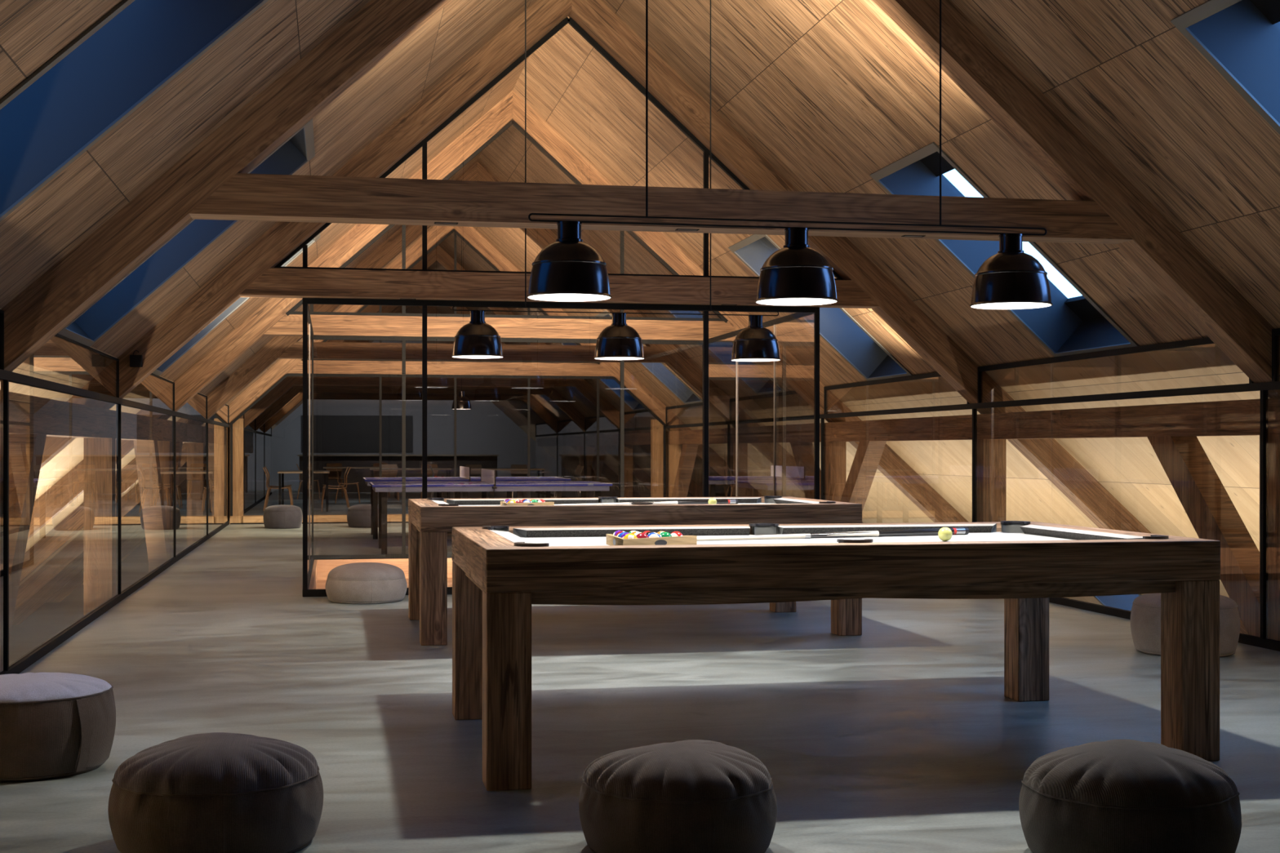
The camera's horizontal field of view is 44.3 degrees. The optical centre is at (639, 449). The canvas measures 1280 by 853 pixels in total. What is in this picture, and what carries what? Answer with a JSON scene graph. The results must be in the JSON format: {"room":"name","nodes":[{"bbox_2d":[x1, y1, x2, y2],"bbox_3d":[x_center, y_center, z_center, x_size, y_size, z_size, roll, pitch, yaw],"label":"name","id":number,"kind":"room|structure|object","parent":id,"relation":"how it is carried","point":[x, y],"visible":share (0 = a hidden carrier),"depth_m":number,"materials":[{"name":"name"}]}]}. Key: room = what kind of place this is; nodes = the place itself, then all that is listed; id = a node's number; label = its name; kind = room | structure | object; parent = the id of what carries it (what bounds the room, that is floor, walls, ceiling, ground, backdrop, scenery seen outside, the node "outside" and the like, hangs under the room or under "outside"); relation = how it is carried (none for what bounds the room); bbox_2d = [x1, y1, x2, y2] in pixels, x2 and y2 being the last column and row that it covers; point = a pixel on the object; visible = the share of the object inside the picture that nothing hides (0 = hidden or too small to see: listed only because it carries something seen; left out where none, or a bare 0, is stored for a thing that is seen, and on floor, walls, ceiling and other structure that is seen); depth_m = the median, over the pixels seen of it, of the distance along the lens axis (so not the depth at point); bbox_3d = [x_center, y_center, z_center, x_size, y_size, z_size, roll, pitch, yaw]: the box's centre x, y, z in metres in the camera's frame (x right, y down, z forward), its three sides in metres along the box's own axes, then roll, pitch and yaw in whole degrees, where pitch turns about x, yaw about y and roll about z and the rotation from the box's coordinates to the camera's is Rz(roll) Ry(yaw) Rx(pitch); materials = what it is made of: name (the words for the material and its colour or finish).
{"room":"attic billiard room","nodes":[
{"label":"attic billiard room","id":0,"kind":"room"},
{"bbox_2d":[8,589,75,664],"bbox_3d":[-2.294,3.230,21.350,15.640,0.200,47.791,0,0,-11],"label":"floor","id":1,"kind":"structure","parent":0,"point":[50,619],"depth_m":27.84,"materials":[{"name":"grey paint"}]},
{"bbox_2d":[0,309,271,675],"bbox_3d":[-5.250,0.230,18.710,0.040,1.800,43.737,0,0,-11],"label":"wall","id":2,"kind":"structure","parent":0,"point":[153,478],"depth_m":12.22,"materials":[{"name":"clear glass"}]},
{"bbox_2d":[0,390,76,671],"bbox_3d":[-5.384,1.393,18.692,0.200,3.374,43.552,0,0,-11],"label":"wall frame","id":3,"kind":"object","parent":2,"relation":"attached to","point":[32,419],"visible":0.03,"depth_m":8.51,"materials":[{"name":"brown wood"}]},
{"bbox_2d":[271,340,580,497],"bbox_3d":[-6.875,-0.222,44.904,15.640,7.050,0.200,0,0,-11],"label":"wall","id":4,"kind":"structure","parent":0,"point":[483,428],"depth_m":45.02,"materials":[{"name":"grey paint"}]},
{"bbox_2d":[302,415,413,452],"bbox_3d":[-8.004,-0.445,44.560,3.100,1.050,0.040,0,0,-11],"label":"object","id":5,"kind":"object","parent":4,"relation":"attached to","point":[331,433],"visible":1,"depth_m":44.54,"materials":[{"name":"black"}]},
{"bbox_2d":[0,489,1279,852],"bbox_3d":[-2.300,1.255,21.349,6.859,0.250,47.791,0,0,-11],"label":"floor","id":6,"kind":"structure","parent":0,"point":[903,735],"depth_m":7.03,"materials":[{"name":"concrete"}]},
{"bbox_2d":[0,671,115,782],"bbox_3d":[-2.179,0.970,5.586,0.605,0.320,0.594,0,0,8],"label":"pouf","id":7,"kind":"object","parent":6,"relation":"on","point":[53,725],"visible":1,"depth_m":5.39,"materials":[{"name":"beige fabric"}]},
{"bbox_2d":[107,732,323,852],"bbox_3d":[-1.208,0.980,4.499,0.593,0.300,0.587,0,0,-11],"label":"pouf","id":8,"kind":"object","parent":6,"relation":"on","point":[213,792],"visible":1,"depth_m":4.28,"materials":[{"name":"fabric"}]},
{"bbox_2d":[262,466,292,511],"bbox_3d":[-6.741,0.728,29.251,0.535,0.807,0.420,0,0,-11],"label":"dining chair","id":9,"kind":"object","parent":6,"relation":"on","point":[264,468],"visible":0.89,"depth_m":29.09,"materials":[{"name":"brown wood"}]},
{"bbox_2d":[264,466,293,507],"bbox_3d":[-7.009,0.728,30.523,0.535,0.807,0.420,0,0,-11],"label":"dining chair","id":10,"kind":"object","parent":6,"relation":"on","point":[265,466],"visible":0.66,"depth_m":30.38,"materials":[{"name":"brown wood"}]},
{"bbox_2d":[262,504,302,528],"bbox_3d":[-5.155,0.962,22.684,0.556,0.335,0.543,0,0,-41],"label":"pouf","id":11,"kind":"object","parent":6,"relation":"on","point":[282,516],"visible":1,"depth_m":22.47,"materials":[{"name":"fabric"}]},
{"bbox_2d":[277,470,329,511],"bbox_3d":[-6.286,0.765,29.441,0.920,0.730,1.700,0,0,-11],"label":"dining table","id":12,"kind":"object","parent":6,"relation":"on","point":[282,472],"visible":0.8,"depth_m":28.71,"materials":[{"name":"beige"}]},
{"bbox_2d":[296,463,319,499],"bbox_3d":[-7.597,0.728,36.012,0.535,0.807,0.420,0,0,-11],"label":"dining chair","id":13,"kind":"object","parent":6,"relation":"on","point":[317,481],"visible":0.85,"depth_m":35.86,"materials":[{"name":"brown wood"}]},
{"bbox_2d":[307,304,313,589],"bbox_3d":[-2.957,-0.018,14.040,0.036,2.296,3.948,0,0,-11],"label":"glass wall","id":14,"kind":"structure","parent":6,"relation":"on","point":[310,332],"depth_m":13.99,"materials":[{"name":"clear glass"}]},
{"bbox_2d":[326,463,342,497],"bbox_3d":[-7.299,0.728,37.529,0.420,0.807,0.535,0,0,-11],"label":"dining chair","id":15,"kind":"object","parent":6,"relation":"on","point":[333,474],"visible":0.56,"depth_m":37.72,"materials":[{"name":"brown wood"}]},
{"bbox_2d":[320,466,348,507],"bbox_3d":[-6.001,0.728,30.923,0.535,0.807,0.420,0,0,-11],"label":"dining chair","id":16,"kind":"object","parent":6,"relation":"on","point":[342,486],"visible":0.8,"depth_m":30.77,"materials":[{"name":"brown wood"}]},
{"bbox_2d":[321,467,351,511],"bbox_3d":[-5.619,0.728,29.062,0.535,0.807,0.420,0,0,-11],"label":"dining chair","id":17,"kind":"object","parent":6,"relation":"on","point":[324,487],"visible":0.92,"depth_m":28.91,"materials":[{"name":"brown wood"}]},
{"bbox_2d":[334,465,359,503],"bbox_3d":[-6.152,0.728,33.033,0.535,0.807,0.420,0,0,-11],"label":"dining chair","id":18,"kind":"object","parent":6,"relation":"on","point":[339,483],"visible":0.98,"depth_m":32.86,"materials":[{"name":"brown wood"}]},
{"bbox_2d":[323,466,398,499],"bbox_3d":[-6.475,0.765,36.434,1.700,0.730,0.800,0,0,-11],"label":"dining table","id":19,"kind":"object","parent":6,"relation":"on","point":[324,468],"visible":0.6,"depth_m":35.98,"materials":[{"name":"black metal"}]},
{"bbox_2d":[346,504,378,528],"bbox_3d":[-3.995,0.962,22.959,0.564,0.335,0.576,0,0,-3],"label":"pouf","id":20,"kind":"object","parent":6,"relation":"on","point":[358,516],"visible":0.66,"depth_m":22.70,"materials":[{"name":"fabric"}]},
{"bbox_2d":[325,562,407,604],"bbox_3d":[-2.046,0.987,11.756,0.601,0.285,0.588,0,0,-11],"label":"pouf","id":21,"kind":"object","parent":6,"relation":"on","point":[357,583],"visible":1,"depth_m":11.53,"materials":[{"name":"beige fabric"}]},
{"bbox_2d":[373,462,390,497],"bbox_3d":[-6.219,0.728,37.739,0.420,0.807,0.535,0,0,-11],"label":"dining chair","id":22,"kind":"object","parent":6,"relation":"on","point":[376,473],"visible":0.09,"depth_m":37.91,"materials":[{"name":"brown wood"}]},
{"bbox_2d":[382,464,399,501],"bbox_3d":[-5.558,0.728,34.863,0.420,0.807,0.535,0,0,-11],"label":"dining chair","id":23,"kind":"object","parent":6,"relation":"on","point":[385,473],"visible":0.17,"depth_m":35.06,"materials":[{"name":"brown wood"}]},
{"bbox_2d":[297,454,499,493],"bbox_3d":[-6.445,0.630,42.043,5.300,1.000,0.700,0,0,-11],"label":"countertop","id":24,"kind":"structure","parent":6,"relation":"on","point":[412,461],"depth_m":41.59,"materials":[{"name":"grey"}]},
{"bbox_2d":[297,454,499,456],"bbox_3d":[-6.445,0.150,42.043,5.300,0.040,0.700,0,0,-11],"label":"countertop","id":25,"kind":"structure","parent":24,"relation":"on","point":[297,455],"depth_m":41.70,"materials":[{"name":"black"}]},
{"bbox_2d":[369,467,451,498],"bbox_3d":[-4.920,0.765,33.680,1.700,0.730,0.800,0,0,-11],"label":"dining table","id":26,"kind":"object","parent":6,"relation":"on","point":[448,470],"visible":0.49,"depth_m":33.38,"materials":[{"name":"black metal"}]},
{"bbox_2d":[420,464,438,498],"bbox_3d":[-4.684,0.728,35.084,0.420,0.807,0.535,0,0,-11],"label":"dining chair","id":27,"kind":"object","parent":6,"relation":"on","point":[429,474],"visible":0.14,"depth_m":35.28,"materials":[{"name":"brown wood"}]},
{"bbox_2d":[429,465,453,498],"bbox_3d":[-4.124,0.728,32.816,0.533,0.807,0.416,0,0,-11],"label":"dining chair","id":28,"kind":"object","parent":6,"relation":"on","point":[433,472],"visible":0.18,"depth_m":32.71,"materials":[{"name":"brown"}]},
{"bbox_2d":[229,418,662,524],"bbox_3d":[-2.930,0.322,24.589,6.759,1.616,0.200,0,0,-11],"label":"frame","id":29,"kind":"object","parent":6,"relation":"on","point":[656,428],"visible":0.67,"depth_m":23.93,"materials":[{"name":"brown wood"}]},
{"bbox_2d":[229,229,666,524],"bbox_3d":[-2.901,-1.149,24.472,6.770,4.558,0.045,0,0,-11],"label":"glass wall","id":30,"kind":"structure","parent":6,"relation":"on","point":[455,233],"depth_m":24.46,"materials":[{"name":"black metal"}]},
{"bbox_2d":[363,466,570,539],"bbox_3d":[-2.297,0.675,20.611,2.600,0.910,1.640,0,0,-11],"label":"table","id":31,"kind":"object","parent":6,"relation":"on","point":[464,472],"visible":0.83,"depth_m":20.12,"materials":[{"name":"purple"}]},
{"bbox_2d":[465,464,482,477],"bbox_3d":[-3.610,0.728,34.275,0.416,0.807,0.533,0,0,-11],"label":"dining chair","id":32,"kind":"object","parent":6,"relation":"on","point":[474,473],"visible":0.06,"depth_m":34.48,"materials":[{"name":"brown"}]},
{"bbox_2d":[369,468,612,554],"bbox_3d":[-1.714,0.675,17.719,2.600,0.910,1.640,0,0,-11],"label":"table","id":33,"kind":"object","parent":6,"relation":"on","point":[487,483],"visible":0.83,"depth_m":17.14,"materials":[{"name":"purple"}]},
{"bbox_2d":[285,120,728,560],"bbox_3d":[-1.328,-1.149,16.386,4.621,4.558,0.042,0,0,-11],"label":"glass wall","id":34,"kind":"structure","parent":6,"relation":"on","point":[722,318],"depth_m":16.30,"materials":[{"name":"black metal"}]},
{"bbox_2d":[308,557,452,589],"bbox_3d":[-0.949,1.244,14.438,4.050,0.252,3.929,0,0,-11],"label":"trim","id":35,"kind":"structure","parent":34,"relation":"attached to","point":[321,568],"depth_m":15.99,"materials":[{"name":"brown wood"}]},
{"bbox_2d":[471,468,545,497],"bbox_3d":[-2.902,0.765,33.258,1.700,0.730,0.800,0,0,-11],"label":"dining table","id":36,"kind":"object","parent":6,"relation":"on","point":[538,469],"visible":0.27,"depth_m":32.95,"materials":[{"name":"beige"}]},
{"bbox_2d":[510,464,530,497],"bbox_3d":[-2.628,0.728,34.466,0.416,0.807,0.533,0,0,-11],"label":"dining chair","id":37,"kind":"object","parent":6,"relation":"on","point":[515,473],"visible":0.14,"depth_m":34.66,"materials":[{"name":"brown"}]},
{"bbox_2d":[274,17,843,596],"bbox_3d":[-0.568,-1.149,12.475,4.621,4.558,0.042,0,0,-11],"label":"glass wall","id":38,"kind":"structure","parent":6,"relation":"on","point":[306,593],"depth_m":12.37,"materials":[{"name":"black metal"}]},
{"bbox_2d":[554,465,581,497],"bbox_3d":[-1.536,0.728,33.218,0.533,0.807,0.416,0,0,-11],"label":"dining chair","id":39,"kind":"object","parent":6,"relation":"on","point":[577,468],"visible":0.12,"depth_m":33.26,"materials":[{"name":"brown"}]},
{"bbox_2d":[577,466,583,497],"bbox_3d":[-1.400,0.728,31.207,0.533,0.807,0.416,0,0,-11],"label":"dining chair","id":40,"kind":"object","parent":6,"relation":"on","point":[581,468],"visible":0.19,"depth_m":31.23,"materials":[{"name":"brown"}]},
{"bbox_2d":[408,495,862,645],"bbox_3d":[-0.102,0.725,10.071,2.666,0.810,1.544,0,0,-11],"label":"pool table","id":41,"kind":"object","parent":6,"relation":"on","point":[431,522],"visible":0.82,"depth_m":9.35,"materials":[{"name":"brown wood"}]},
{"bbox_2d":[431,500,448,504],"bbox_3d":[-1.242,0.349,9.849,0.075,0.037,1.050,0,0,-11],"label":"cushion","id":42,"kind":"object","parent":41,"relation":"on","point":[435,502],"depth_m":9.90,"materials":[{"name":"grey fabric"}]},
{"bbox_2d":[446,498,599,505],"bbox_3d":[-0.777,0.349,10.550,1.030,0.037,0.075,0,0,-11],"label":"cushion","id":43,"kind":"object","parent":41,"relation":"on","point":[451,501],"depth_m":10.52,"materials":[{"name":"grey fabric"}]},
{"bbox_2d":[500,501,554,505],"bbox_3d":[-0.695,0.348,9.828,0.320,0.040,0.369,0,0,-11],"label":"ball rack","id":44,"kind":"object","parent":41,"relation":"on","point":[502,503],"visible":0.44,"depth_m":9.76,"materials":[{"name":"brown wood"}]},
{"bbox_2d":[530,499,537,502],"bbox_3d":[-0.660,0.339,9.806,0.057,0.057,0.057,0,0,6],"label":"ball","id":45,"kind":"object","parent":41,"relation":"on","point":[532,500],"visible":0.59,"depth_m":9.79,"materials":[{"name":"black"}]},
{"bbox_2d":[554,499,738,505],"bbox_3d":[-0.012,0.352,10.391,1.457,0.031,0.031,0,0,-22],"label":"pool cue","id":46,"kind":"object","parent":41,"relation":"on","point":[718,501],"visible":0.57,"depth_m":10.48,"materials":[{"name":"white wood"}]},
{"bbox_2d":[616,497,761,502],"bbox_3d":[0.344,0.349,10.768,1.030,0.037,0.075,0,0,-11],"label":"cushion","id":47,"kind":"object","parent":41,"relation":"on","point":[741,500],"depth_m":10.75,"materials":[{"name":"grey fabric"}]},
{"bbox_2d":[707,497,716,504],"bbox_3d":[0.469,0.339,10.165,0.057,0.057,0.057,0,0,-11],"label":"cue ball","id":48,"kind":"object","parent":41,"relation":"on","point":[712,500],"visible":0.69,"depth_m":10.14,"materials":[{"name":"yellow plastic"}]},
{"bbox_2d":[773,497,818,503],"bbox_3d":[1.037,0.349,10.292,0.075,0.037,1.050,0,0,-11],"label":"cushion","id":49,"kind":"object","parent":41,"relation":"on","point":[780,500],"depth_m":10.39,"materials":[{"name":"grey fabric"}]},
{"bbox_2d":[578,739,777,852],"bbox_3d":[0.109,0.987,4.461,0.560,0.286,0.568,0,0,-11],"label":"pouf","id":50,"kind":"object","parent":6,"relation":"on","point":[689,796],"visible":1,"depth_m":4.25,"materials":[{"name":"fabric"}]},
{"bbox_2d":[702,312,813,497],"bbox_3d":[1.068,-0.018,14.822,0.036,2.296,3.948,0,0,-11],"label":"glass wall","id":51,"kind":"structure","parent":6,"relation":"on","point":[740,392],"depth_m":15.31,"materials":[{"name":"clear glass"}]},
{"bbox_2d":[452,520,1220,791],"bbox_3d":[0.652,0.725,6.210,2.666,0.810,1.544,0,0,-11],"label":"pool table","id":52,"kind":"object","parent":6,"relation":"on","point":[499,571],"visible":0.99,"depth_m":5.57,"materials":[{"name":"brown wood"}]},
{"bbox_2d":[489,529,531,542],"bbox_3d":[-0.487,0.349,5.988,0.075,0.037,1.050,0,0,-11],"label":"cushion","id":53,"kind":"object","parent":52,"relation":"on","point":[508,537],"depth_m":6.01,"materials":[{"name":"grey fabric"}]},
{"bbox_2d":[617,531,626,537],"bbox_3d":[-0.057,0.339,5.944,0.057,0.057,0.057,0,0,9],"label":"ball","id":54,"kind":"object","parent":52,"relation":"on","point":[624,532],"visible":0.21,"depth_m":5.93,"materials":[{"name":"blue plastic"}]},
{"bbox_2d":[620,532,629,537],"bbox_3d":[-0.046,0.339,5.888,0.057,0.057,0.057,0,0,15],"label":"ball","id":55,"kind":"object","parent":52,"relation":"on","point":[626,533],"visible":0.14,"depth_m":5.88,"materials":[{"name":"purple plastic"}]},
{"bbox_2d":[623,533,637,538],"bbox_3d":[-0.035,0.339,5.832,0.057,0.057,0.057,0,0,7],"label":"ball","id":56,"kind":"object","parent":52,"relation":"on","point":[630,535],"visible":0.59,"depth_m":5.82,"materials":[{"name":"yellow plastic"}]},
{"bbox_2d":[513,525,750,537],"bbox_3d":[-0.022,0.349,6.689,1.030,0.037,0.075,0,0,-11],"label":"cushion","id":57,"kind":"object","parent":52,"relation":"on","point":[699,531],"depth_m":6.67,"materials":[{"name":"grey fabric"}]},
{"bbox_2d":[635,533,648,537],"bbox_3d":[0.008,0.339,5.869,0.057,0.057,0.057,0,0,16],"label":"ball","id":58,"kind":"object","parent":52,"relation":"on","point":[640,535],"visible":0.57,"depth_m":5.85,"materials":[{"name":"red plastic"}]},
{"bbox_2d":[606,533,697,545],"bbox_3d":[0.060,0.348,5.967,0.320,0.040,0.369,0,0,-11],"label":"ball rack","id":59,"kind":"object","parent":52,"relation":"on","point":[611,540],"visible":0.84,"depth_m":5.89,"materials":[{"name":"brown wood"}]},
{"bbox_2d":[648,532,660,537],"bbox_3d":[0.051,0.339,5.907,0.057,0.057,0.057,0,0,19],"label":"ball","id":60,"kind":"object","parent":52,"relation":"on","point":[652,535],"visible":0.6,"depth_m":5.89,"materials":[{"name":"white plastic"}]},
{"bbox_2d":[659,531,671,537],"bbox_3d":[0.095,0.339,5.945,0.057,0.057,0.057,0,0,6],"label":"ball","id":61,"kind":"object","parent":52,"relation":"on","point":[664,534],"visible":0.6,"depth_m":5.93,"materials":[{"name":"green plastic"}]},
{"bbox_2d":[671,531,683,536],"bbox_3d":[0.138,0.339,5.982,0.057,0.057,0.057,0,0,-2],"label":"ball","id":62,"kind":"object","parent":52,"relation":"on","point":[674,533],"visible":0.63,"depth_m":5.96,"materials":[{"name":"red plastic"}]},
{"bbox_2d":[697,527,968,541],"bbox_3d":[0.743,0.352,6.530,1.457,0.031,0.031,0,0,-22],"label":"pool cue","id":63,"kind":"object","parent":52,"relation":"on","point":[960,531],"visible":0.9,"depth_m":6.57,"materials":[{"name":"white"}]},
{"bbox_2d":[777,523,996,534],"bbox_3d":[1.099,0.349,6.907,1.030,0.037,0.075,0,0,-11],"label":"cushion","id":64,"kind":"object","parent":52,"relation":"on","point":[973,527],"depth_m":6.88,"materials":[{"name":"grey fabric"}]},
{"bbox_2d":[937,527,952,541],"bbox_3d":[1.224,0.339,6.305,0.057,0.057,0.057,0,0,-11],"label":"cue ball","id":65,"kind":"object","parent":52,"relation":"on","point":[944,534],"visible":0.99,"depth_m":6.29,"materials":[{"name":"yellow plastic"}]},
{"bbox_2d":[1019,524,1142,540],"bbox_3d":[1.792,0.349,6.431,0.075,0.037,1.050,0,0,-11],"label":"cushion","id":66,"kind":"object","parent":52,"relation":"on","point":[1040,531],"depth_m":6.47,"materials":[{"name":"grey fabric"}]},
{"bbox_2d":[1018,739,1241,852],"bbox_3d":[1.360,0.979,4.382,0.598,0.301,0.586,0,0,-11],"label":"pouf","id":67,"kind":"object","parent":6,"relation":"on","point":[1112,796],"visible":1,"depth_m":4.17,"materials":[{"name":"grey fabric"}]},
{"bbox_2d":[1130,592,1239,657],"bbox_3d":[3.040,0.962,8.774,0.579,0.335,0.593,0,0,19],"label":"pouf","id":68,"kind":"object","parent":6,"relation":"on","point":[1145,614],"visible":0.52,"depth_m":8.61,"materials":[{"name":"beige fabric"}]},
{"bbox_2d":[0,0,1279,619],"bbox_3d":[-2.294,-0.390,21.350,15.882,7.205,47.791,0,0,-11],"label":"ceiling","id":69,"kind":"structure","parent":0,"point":[832,94],"depth_m":10.62,"materials":[{"name":"brown wood"}]},
{"bbox_2d":[0,0,268,222],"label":"window","id":70,"kind":"structure","parent":69,"relation":"attached to","point":[66,106],"depth_m":6.29,"materials":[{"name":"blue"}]},
{"bbox_2d":[57,118,315,346],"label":"window","id":71,"kind":"structure","parent":69,"relation":"attached to","point":[122,299],"depth_m":10.30,"materials":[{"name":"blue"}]},
{"bbox_2d":[152,233,319,376],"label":"window","id":72,"kind":"structure","parent":69,"relation":"attached to","point":[241,300],"depth_m":14.38,"materials":[{"name":"grey"}]},
{"bbox_2d":[45,305,650,602],"bbox_3d":[-4.504,-0.359,32.716,15.034,6.776,0.200,0,0,-11],"label":"roof truss","id":73,"kind":"object","parent":69,"relation":"attached to","point":[549,393],"visible":0.21,"depth_m":32.70,"materials":[{"name":"brown wood"}]},
{"bbox_2d":[12,245,702,625],"bbox_3d":[-3.714,-0.359,28.653,15.034,6.776,0.200,0,0,-11],"label":"roof truss","id":74,"kind":"object","parent":69,"relation":"attached to","point":[437,255],"visible":0.44,"depth_m":28.50,"materials":[{"name":"brown wood"}]},
{"bbox_2d":[14,226,702,611],"bbox_3d":[-2.924,-0.359,24.590,15.034,6.776,0.200,0,0,-11],"label":"roof truss","id":75,"kind":"object","parent":69,"relation":"attached to","point":[67,555],"visible":0.49,"depth_m":24.43,"materials":[{"name":"brown wood"}]},
{"bbox_2d":[19,161,863,582],"bbox_3d":[-2.134,-0.359,20.527,15.034,6.776,0.200,0,0,-11],"label":"roof truss","id":76,"kind":"object","parent":69,"relation":"attached to","point":[279,347],"visible":0.46,"depth_m":20.23,"materials":[{"name":"brown wood"}]},
{"bbox_2d":[264,306,641,497],"bbox_3d":[-5.294,-0.359,36.779,15.034,6.776,0.200,0,0,-11],"label":"roof truss","id":77,"kind":"object","parent":69,"relation":"attached to","point":[535,406],"visible":0.14,"depth_m":36.77,"materials":[{"name":"brown wood"}]},
{"bbox_2d":[452,239,471,408],"bbox_3d":[-2.941,-2.102,25.915,0.328,2.864,0.328,0,0,-11],"label":"pendant lamp","id":78,"kind":"object","parent":69,"relation":"hanging from","point":[463,402],"visible":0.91,"depth_m":25.82,"materials":[{"name":"black metal"}]},
{"bbox_2d":[27,89,968,539],"bbox_3d":[-1.343,-0.359,16.464,15.034,6.776,0.200,0,0,-11],"label":"roof truss","id":79,"kind":"object","parent":69,"relation":"attached to","point":[271,318],"visible":0.54,"depth_m":16.34,"materials":[{"name":"brown wood"}]},
{"bbox_2d":[560,342,645,411],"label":"window","id":80,"kind":"structure","parent":69,"relation":"attached to","point":[614,386],"depth_m":27.71,"materials":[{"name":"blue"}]},
{"bbox_2d":[452,0,778,315],"bbox_3d":[-0.135,-2.060,10.059,2.123,2.376,0.060,0,0,-11],"label":"rail","id":81,"kind":"object","parent":69,"relation":"hanging from","point":[525,0],"visible":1,"depth_m":9.99,"materials":[{"name":"black metal"}]},
{"bbox_2d":[451,311,503,358],"bbox_3d":[-1.021,-0.727,9.887,0.328,0.288,0.328,0,0,-11],"label":"pendant lamp","id":82,"kind":"object","parent":81,"relation":"hanging from","point":[477,339],"visible":1,"depth_m":9.78,"materials":[{"name":"black metal"}]},
{"bbox_2d":[593,312,644,359],"bbox_3d":[-0.133,-0.727,10.060,0.328,0.288,0.328,0,0,-11],"label":"pendant lamp","id":83,"kind":"object","parent":81,"relation":"hanging from","point":[619,340],"visible":1,"depth_m":9.95,"materials":[{"name":"black metal"}]},
{"bbox_2d":[730,315,781,361],"bbox_3d":[0.753,-0.727,10.232,0.328,0.288,0.328,0,0,-11],"label":"pendant lamp","id":84,"kind":"object","parent":81,"relation":"hanging from","point":[754,343],"visible":1,"depth_m":10.12,"materials":[{"name":"black metal"}]},
{"bbox_2d":[0,0,1279,398],"bbox_3d":[0.237,-0.359,8.339,15.034,6.776,0.200,0,0,-11],"label":"roof truss","id":85,"kind":"object","parent":69,"relation":"attached to","point":[212,181],"visible":1,"depth_m":8.18,"materials":[{"name":"brown wood"}]},
{"bbox_2d":[434,222,457,224],"bbox_3d":[-0.998,-1.165,8.088,0.120,0.003,0.052,0,0,-11],"label":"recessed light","id":86,"kind":"object","parent":85,"relation":"attached to","point":[435,223],"visible":1,"depth_m":8.09,"materials":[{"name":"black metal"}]},
{"bbox_2d":[675,228,699,231],"bbox_3d":[0.250,-1.165,8.331,0.120,0.003,0.052,0,0,-11],"label":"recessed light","id":87,"kind":"object","parent":85,"relation":"attached to","point":[677,229],"visible":1,"depth_m":8.33,"materials":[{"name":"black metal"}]},
{"bbox_2d":[901,235,924,237],"bbox_3d":[1.491,-1.165,8.572,0.120,0.003,0.052,0,0,-11],"label":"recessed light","id":88,"kind":"object","parent":85,"relation":"attached to","point":[913,236],"visible":1,"depth_m":8.58,"materials":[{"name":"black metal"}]},
{"bbox_2d":[40,0,1248,635],"bbox_3d":[-0.553,-0.359,12.402,15.034,6.776,0.200,0,0,-11],"label":"roof truss","id":89,"kind":"object","parent":69,"relation":"attached to","point":[252,273],"visible":0.62,"depth_m":12.35,"materials":[{"name":"brown wood"}]},
{"bbox_2d":[129,350,142,367],"bbox_3d":[-3.736,-0.676,11.655,0.086,0.125,0.050,0,0,-11],"label":"loudspeaker","id":90,"kind":"object","parent":89,"relation":"attached to","point":[135,361],"visible":1,"depth_m":11.63,"materials":[{"name":"black metal"}]},
{"bbox_2d":[594,310,702,404],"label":"window","id":91,"kind":"structure","parent":69,"relation":"attached to","point":[669,380],"depth_m":23.65,"materials":[{"name":"grey"}]},
{"bbox_2d":[667,310,785,393],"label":"window","id":92,"kind":"structure","parent":69,"relation":"attached to","point":[779,389],"depth_m":19.45,"materials":[{"name":"grey"}]},
{"bbox_2d":[528,0,1046,235],"bbox_3d":[0.615,-2.060,6.202,2.123,2.376,0.060,0,0,-11],"label":"rail","id":93,"kind":"object","parent":69,"relation":"hanging from","point":[646,1],"visible":1,"depth_m":6.15,"materials":[{"name":"black metal"}]},
{"bbox_2d":[526,221,612,302],"bbox_3d":[-0.271,-0.727,6.029,0.328,0.288,0.328,0,0,-11],"label":"pendant lamp","id":94,"kind":"object","parent":93,"relation":"hanging from","point":[569,268],"visible":1,"depth_m":5.92,"materials":[{"name":"black metal"}]},
{"bbox_2d":[755,226,838,306],"bbox_3d":[0.617,-0.727,6.202,0.328,0.288,0.328,0,0,-11],"label":"pendant lamp","id":95,"kind":"object","parent":93,"relation":"hanging from","point":[797,273],"visible":1,"depth_m":6.09,"materials":[{"name":"black metal"}]},
{"bbox_2d":[969,233,1052,309],"bbox_3d":[1.504,-0.727,6.374,0.328,0.288,0.328,0,0,-11],"label":"pendant lamp","id":96,"kind":"object","parent":93,"relation":"hanging from","point":[1011,278],"visible":1,"depth_m":6.27,"materials":[{"name":"black metal"}]},
{"bbox_2d":[728,234,912,381],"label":"window","id":97,"kind":"structure","parent":69,"relation":"attached to","point":[845,335],"depth_m":15.51,"materials":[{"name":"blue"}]},
{"bbox_2d":[869,142,1139,356],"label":"window","id":98,"kind":"structure","parent":69,"relation":"attached to","point":[1077,325],"depth_m":11.34,"materials":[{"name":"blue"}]},
{"bbox_2d":[1093,594,1141,611],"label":"window","id":99,"kind":"structure","parent":69,"relation":"attached to","point":[1121,602],"depth_m":16.10,"materials":[{"name":"blue glass"}]},
{"bbox_2d":[1170,0,1279,134],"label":"window","id":100,"kind":"structure","parent":69,"relation":"attached to","point":[1240,38],"depth_m":7.25,"materials":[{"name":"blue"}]},
{"bbox_2d":[535,328,1279,651],"bbox_3d":[1.424,0.224,20.008,0.040,1.812,43.737,0,0,-11],"label":"wall","id":101,"kind":"structure","parent":0,"point":[556,453],"depth_m":12.62,"materials":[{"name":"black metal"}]},
{"bbox_2d":[577,397,1279,640],"bbox_3d":[1.555,1.393,20.041,0.200,3.374,43.552,0,0,-11],"label":"wall frame","id":102,"kind":"object","parent":101,"relation":"attached to","point":[1172,431],"visible":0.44,"depth_m":10.94,"materials":[{"name":"brown wood"}]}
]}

